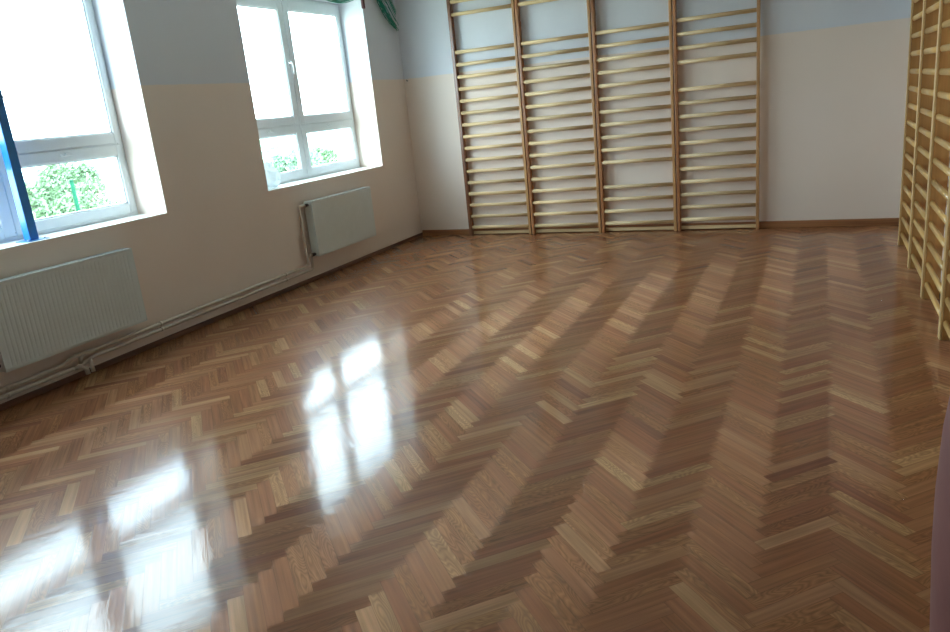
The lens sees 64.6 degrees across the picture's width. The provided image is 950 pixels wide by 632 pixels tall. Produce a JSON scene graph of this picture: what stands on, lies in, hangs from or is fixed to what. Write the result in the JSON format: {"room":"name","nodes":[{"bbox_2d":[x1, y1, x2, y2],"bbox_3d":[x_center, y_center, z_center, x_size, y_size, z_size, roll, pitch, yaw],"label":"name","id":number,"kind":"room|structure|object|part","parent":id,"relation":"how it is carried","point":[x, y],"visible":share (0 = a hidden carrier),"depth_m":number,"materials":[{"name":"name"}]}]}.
{"room":"school gymnasium","nodes":[
{"label":"school gymnasium","id":0,"kind":"room"},
{"bbox_2d":[0,0,421,403],"bbox_3d":[-3.350,-1.103,5.366,0.460,3.850,11.650,2,17,24],"label":"wall","id":1,"kind":"structure","parent":0,"point":[177,70],"depth_m":6.82,"materials":[{"name":"paint"}]},
{"bbox_2d":[0,248,146,372],"bbox_3d":[-2.998,-0.071,5.487,0.129,0.600,1.268,2,17,24],"label":"radiator","id":2,"kind":"object","parent":1,"relation":"attached to","point":[46,312],"visible":1,"depth_m":5.43,"materials":[{"name":"metal"}]},
{"bbox_3d":[-3.216,0.091,4.979,0.098,0.594,0.004,2,17,24],"label":"panel","id":3,"kind":"part","parent":2,"relation":"part of","materials":[{"name":"metal"}]},
{"bbox_2d":[0,248,131,282],"bbox_3d":[-3.002,-0.364,5.425,0.100,0.006,1.210,2,17,24],"label":"grille","id":4,"kind":"object","parent":2,"relation":"attached to","point":[83,261],"depth_m":5.43,"materials":[{"name":"metal"}]},
{"bbox_3d":[-2.730,-0.254,6.030,0.098,0.594,0.004,2,17,24],"label":"panel","id":5,"kind":"part","parent":2,"relation":"part of","materials":[{"name":"metal"}]},
{"bbox_2d":[0,0,166,249],"bbox_3d":[-3.359,-1.488,5.244,0.393,2.004,2.270,2,17,24],"label":"window","id":6,"kind":"structure","parent":1,"relation":"in","point":[35,152],"depth_m":6.02,"materials":[{"name":"white plastic"}]},
{"bbox_3d":[-3.658,-0.707,5.000,0.052,0.576,1.099,2,17,24],"label":"sash","id":7,"kind":"part","parent":6,"relation":"part of","materials":[{"name":"white plastic"}]},
{"bbox_2d":[0,88,49,242],"bbox_3d":[-3.292,-1.487,5.168,0.140,1.962,0.170,2,17,24],"label":"steel post","id":8,"kind":"object","parent":6,"relation":"on","point":[9,152],"visible":1,"depth_m":5.30,"materials":[{"name":"blue metal"}]},
{"bbox_3d":[-3.198,-0.550,5.431,0.140,0.006,0.170,2,17,24],"label":"plate","id":9,"kind":"part","parent":8,"relation":"part of","materials":[{"name":"blue metal"}]},
{"bbox_3d":[-3.304,-1.946,5.707,0.052,1.328,1.099,2,17,24],"label":"sash","id":10,"kind":"part","parent":6,"relation":"part of","materials":[{"name":"white plastic"}]},
{"bbox_3d":[-3.212,-1.024,5.967,0.052,0.576,1.099,2,17,24],"label":"sash","id":11,"kind":"part","parent":6,"relation":"part of","materials":[{"name":"white plastic"}]},
{"bbox_3d":[-3.238,-0.544,5.498,0.335,0.034,2.266,2,17,24],"label":"sill","id":12,"kind":"part","parent":6,"relation":"part of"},
{"bbox_2d":[0,204,309,392],"bbox_3d":[-3.467,0.337,4.521,0.093,0.732,8.263,2,17,24],"label":"pipe","id":13,"kind":"object","parent":1,"relation":"attached to","point":[69,360],"visible":1,"depth_m":6.28,"materials":[{"name":"beige metal"}]},
{"bbox_2d":[0,254,313,400],"bbox_3d":[-3.420,0.632,4.606,0.122,0.283,8.281,2,17,24],"label":"pipe","id":14,"kind":"object","parent":1,"relation":"attached to","point":[81,364],"visible":1,"depth_m":5.99,"materials":[{"name":"beige metal"}]},
{"bbox_2d":[0,232,422,410],"bbox_3d":[-3.028,0.474,5.591,0.018,0.045,11.400,2,17,24],"label":"baseboard","id":15,"kind":"structure","parent":1,"relation":"attached to","point":[22,398],"depth_m":6.56,"materials":[{"name":"brown wood"}]},
{"bbox_2d":[236,0,380,190],"bbox_3d":[-1.905,-2.522,8.394,0.393,2.004,2.270,2,17,24],"label":"window","id":16,"kind":"structure","parent":1,"relation":"in","point":[298,124],"depth_m":8.55,"materials":[{"name":"white plastic"}]},
{"bbox_3d":[-2.297,-2.662,7.891,0.052,1.328,1.099,2,17,24],"label":"sash","id":17,"kind":"part","parent":16,"relation":"part of","materials":[{"name":"white plastic"}]},
{"bbox_2d":[264,162,280,188],"bbox_3d":[-2.158,-1.469,7.834,0.177,0.270,0.364,2,17,24],"label":"plastic bag","id":18,"kind":"object","parent":16,"relation":"on","point":[273,177],"visible":0.62,"depth_m":7.81,"materials":[{"name":"white plastic"}]},
{"bbox_3d":[-2.204,-1.740,8.150,0.052,0.576,1.099,2,17,24],"label":"sash","id":19,"kind":"part","parent":16,"relation":"part of","materials":[{"name":"white plastic"}]},
{"bbox_3d":[-2.034,-2.761,8.330,0.059,0.146,0.039,2,17,24],"label":"handle","id":20,"kind":"part","parent":16,"relation":"part of","materials":[{"name":"white plastic"}]},
{"bbox_3d":[-2.059,-2.540,8.459,0.058,1.974,2.270,2,17,24],"label":"frame","id":21,"kind":"part","parent":16,"relation":"part of","materials":[{"name":"white plastic"}]},
{"bbox_3d":[-1.850,-2.979,8.857,0.052,1.328,1.099,2,17,24],"label":"sash","id":22,"kind":"part","parent":16,"relation":"part of","materials":[{"name":"white plastic"}]},
{"bbox_3d":[-1.783,-1.577,8.648,0.335,0.034,2.266,2,17,24],"label":"sill","id":23,"kind":"part","parent":16,"relation":"part of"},
{"bbox_3d":[-1.757,-2.057,9.117,0.052,0.576,1.099,2,17,24],"label":"sash","id":24,"kind":"part","parent":16,"relation":"part of","materials":[{"name":"white plastic"}]},
{"bbox_2d":[304,186,375,256],"bbox_3d":[-1.550,-1.101,8.624,0.129,0.600,1.258,2,17,24],"label":"radiator","id":25,"kind":"object","parent":1,"relation":"attached to","point":[336,221],"visible":1,"depth_m":8.51,"materials":[{"name":"metal"}]},
{"bbox_3d":[-1.765,-0.939,8.120,0.098,0.594,0.004,2,17,24],"label":"panel","id":26,"kind":"part","parent":25,"relation":"part of","materials":[{"name":"metal"}]},
{"bbox_2d":[305,186,369,201],"bbox_3d":[-1.554,-1.393,8.562,0.100,0.006,1.200,2,17,24],"label":"grille","id":27,"kind":"object","parent":25,"relation":"attached to","point":[362,189],"depth_m":8.55,"materials":[{"name":"metal"}]},
{"bbox_2d":[327,0,398,30],"bbox_3d":[-1.476,-3.659,8.667,0.103,0.605,2.279,2,17,24],"label":"net","id":28,"kind":"object","parent":1,"relation":"attached to","point":[383,10],"visible":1,"depth_m":9.43,"materials":[{"name":"green fabric"}]},
{"bbox_2d":[361,0,364,8],"bbox_3d":[-1.356,-3.833,9.012,0.029,0.270,0.045,2,17,24],"label":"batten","id":29,"kind":"object","parent":1,"relation":"attached to","point":[362,1],"visible":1,"depth_m":9.02,"materials":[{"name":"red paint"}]},
{"bbox_2d":[0,225,949,631],"bbox_3d":[-0.345,0.567,4.383,5.905,0.001,11.400,2,17,24],"label":"floor","id":30,"kind":"structure","parent":0,"point":[701,430],"depth_m":3.82,"materials":[{"name":"brown wood"}]},
{"bbox_2d":[929,397,949,631],"bbox_3d":[1.333,0.579,1.728,0.486,1.085,0.486,2,17,24],"label":"roll","id":31,"kind":"object","parent":30,"relation":"on","point":[940,549],"visible":1,"depth_m":1.76,"materials":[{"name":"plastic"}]},
{"bbox_2d":[395,0,910,229],"bbox_3d":[1.838,-2.653,9.013,5.905,3.850,0.250,2,17,24],"label":"wall","id":32,"kind":"structure","parent":0,"point":[833,73],"depth_m":8.70,"materials":[{"name":"paint"}]},
{"bbox_2d":[446,0,531,235],"bbox_3d":[0.202,-2.554,9.600,0.888,3.060,0.099,2,17,24],"label":"wall bars","id":33,"kind":"object","parent":32,"relation":"attached to","point":[454,52],"visible":0.99,"depth_m":9.61,"materials":[{"name":"brown wood"}]},
{"bbox_3d":[0.354,-1.122,10.018,0.821,0.038,0.022,2,17,24],"label":"rail","id":34,"kind":"part","parent":33,"relation":"part of","materials":[{"name":"brown wood"}]},
{"bbox_2d":[514,0,601,233],"bbox_3d":[1.035,-2.531,9.222,0.919,3.060,0.099,2,17,24],"label":"wall bars","id":35,"kind":"object","parent":32,"relation":"attached to","point":[525,106],"visible":0.98,"depth_m":9.24,"materials":[{"name":"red wood"}]},
{"bbox_3d":[1.187,-1.100,9.641,0.852,0.038,0.022,2,17,24],"label":"rail","id":36,"kind":"part","parent":35,"relation":"part of","materials":[{"name":"brown wood"}]},
{"bbox_2d":[590,0,677,232],"bbox_3d":[1.880,-2.509,8.840,0.915,3.060,0.099,2,17,24],"label":"wall bars","id":37,"kind":"object","parent":32,"relation":"attached to","point":[669,23],"visible":1,"depth_m":8.86,"materials":[{"name":"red wood"}]},
{"bbox_3d":[2.032,-1.077,9.258,0.848,0.038,0.022,2,17,24],"label":"rail","id":38,"kind":"part","parent":37,"relation":"part of","materials":[{"name":"brown wood"}]},
{"bbox_2d":[422,218,898,235],"bbox_3d":[1.946,-1.094,9.319,5.885,0.078,0.020,2,17,24],"label":"baseboard","id":39,"kind":"structure","parent":32,"relation":"attached to","point":[872,221],"depth_m":8.72,"materials":[{"name":"brown wood"}]},
{"bbox_2d":[672,0,760,230],"bbox_3d":[2.722,-2.486,8.458,0.913,3.060,0.099,2,17,24],"label":"wall bars","id":40,"kind":"object","parent":32,"relation":"attached to","point":[676,20],"visible":1,"depth_m":8.51,"materials":[{"name":"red wood"}]},
{"bbox_3d":[2.874,-1.055,8.877,0.846,0.038,0.022,2,17,24],"label":"rail","id":41,"kind":"part","parent":40,"relation":"part of","materials":[{"name":"brown wood"}]},
{"bbox_2d":[941,157,949,282],"bbox_3d":[2.351,-0.951,2.784,0.250,3.850,11.650,2,17,24],"label":"wall","id":42,"kind":"structure","parent":0,"point":[949,157],"depth_m":5.45,"materials":[{"name":"paint"}]},
{"bbox_2d":[898,0,923,266],"bbox_3d":[3.803,-2.015,6.396,0.134,3.060,0.964,2,17,24],"label":"wall bars","id":43,"kind":"object","parent":42,"relation":"attached to","point":[916,17],"visible":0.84,"depth_m":6.80,"materials":[{"name":"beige wood"}]},
{"bbox_2d":[908,0,939,296],"bbox_3d":[3.414,-1.738,5.552,0.134,3.060,0.964,2,17,24],"label":"wall bars","id":44,"kind":"object","parent":42,"relation":"attached to","point":[931,8],"visible":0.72,"depth_m":5.96,"materials":[{"name":"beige wood"}]},
{"bbox_2d":[921,0,949,335],"bbox_3d":[3.024,-1.461,4.708,0.134,3.060,0.964,2,17,24],"label":"wall bars","id":45,"kind":"object","parent":42,"relation":"attached to","point":[939,170],"visible":0.9,"depth_m":5.16,"materials":[{"name":"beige wood"}]},
{"bbox_2d":[938,187,949,339],"bbox_3d":[2.634,-1.184,3.864,0.134,3.060,0.964,2,17,24],"label":"wall bars","id":46,"kind":"object","parent":42,"relation":"attached to","point":[944,325],"visible":1,"depth_m":4.59,"materials":[{"name":"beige wood"}]},
{"label":"outside","id":47,"kind":"structure","parent":0,"visible":0},
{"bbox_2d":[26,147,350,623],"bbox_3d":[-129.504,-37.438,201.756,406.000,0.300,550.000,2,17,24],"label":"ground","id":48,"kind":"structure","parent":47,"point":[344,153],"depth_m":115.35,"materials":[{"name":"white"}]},
{"bbox_2d":[25,181,63,218],"bbox_3d":[-10.576,-0.716,18.041,1.935,5.477,2.126,0,17,20],"label":"tree","id":49,"kind":"object","parent":48,"relation":"on","point":[42,206],"visible":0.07,"depth_m":18.11,"materials":[{"name":"green plant"}]},
{"bbox_2d":[27,179,104,217],"bbox_3d":[-12.383,-1.758,23.295,2.632,4.990,2.744,2,17,24],"label":"tree","id":50,"kind":"object","parent":48,"relation":"on","point":[60,202],"visible":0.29,"depth_m":22.74,"materials":[{"name":"green plant"}]},
{"bbox_2d":[69,180,79,210],"bbox_3d":[-9.873,-0.984,19.484,0.105,5.066,0.110,2,17,24],"label":"fence post","id":51,"kind":"object","parent":48,"relation":"on","point":[74,194],"visible":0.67,"depth_m":18.88,"materials":[{"name":"green metal"}]},
{"bbox_2d":[32,161,122,205],"bbox_3d":[-14.045,-2.987,27.321,3.204,5.499,3.354,-3,16,8],"label":"tree","id":52,"kind":"object","parent":48,"relation":"on","point":[57,171],"visible":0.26,"depth_m":26.29,"materials":[{"name":"green plant"}]},
{"bbox_2d":[22,117,348,182],"bbox_3d":[-51.143,-46.371,185.855,212.453,10.363,187.784,2,17,24],"label":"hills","id":53,"kind":"structure","parent":48,"relation":"on","point":[338,138],"depth_m":158.25,"materials":[{"name":"white"}]},
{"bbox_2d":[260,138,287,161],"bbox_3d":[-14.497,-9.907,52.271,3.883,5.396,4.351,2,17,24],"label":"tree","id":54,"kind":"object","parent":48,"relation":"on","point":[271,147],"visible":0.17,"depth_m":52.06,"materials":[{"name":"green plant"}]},
{"bbox_2d":[268,145,325,172],"bbox_3d":[-7.499,-4.705,31.853,2.269,5.079,2.563,-19,20,-39],"label":"tree","id":55,"kind":"object","parent":48,"relation":"on","point":[281,164],"visible":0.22,"depth_m":30.67,"materials":[{"name":"green plant"}]},
{"bbox_2d":[311,145,340,165],"bbox_3d":[-7.456,-5.905,36.626,2.228,4.798,2.464,2,17,24],"label":"tree","id":56,"kind":"object","parent":48,"relation":"on","point":[329,156],"visible":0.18,"depth_m":35.65,"materials":[{"name":"green plant"}]}
]}

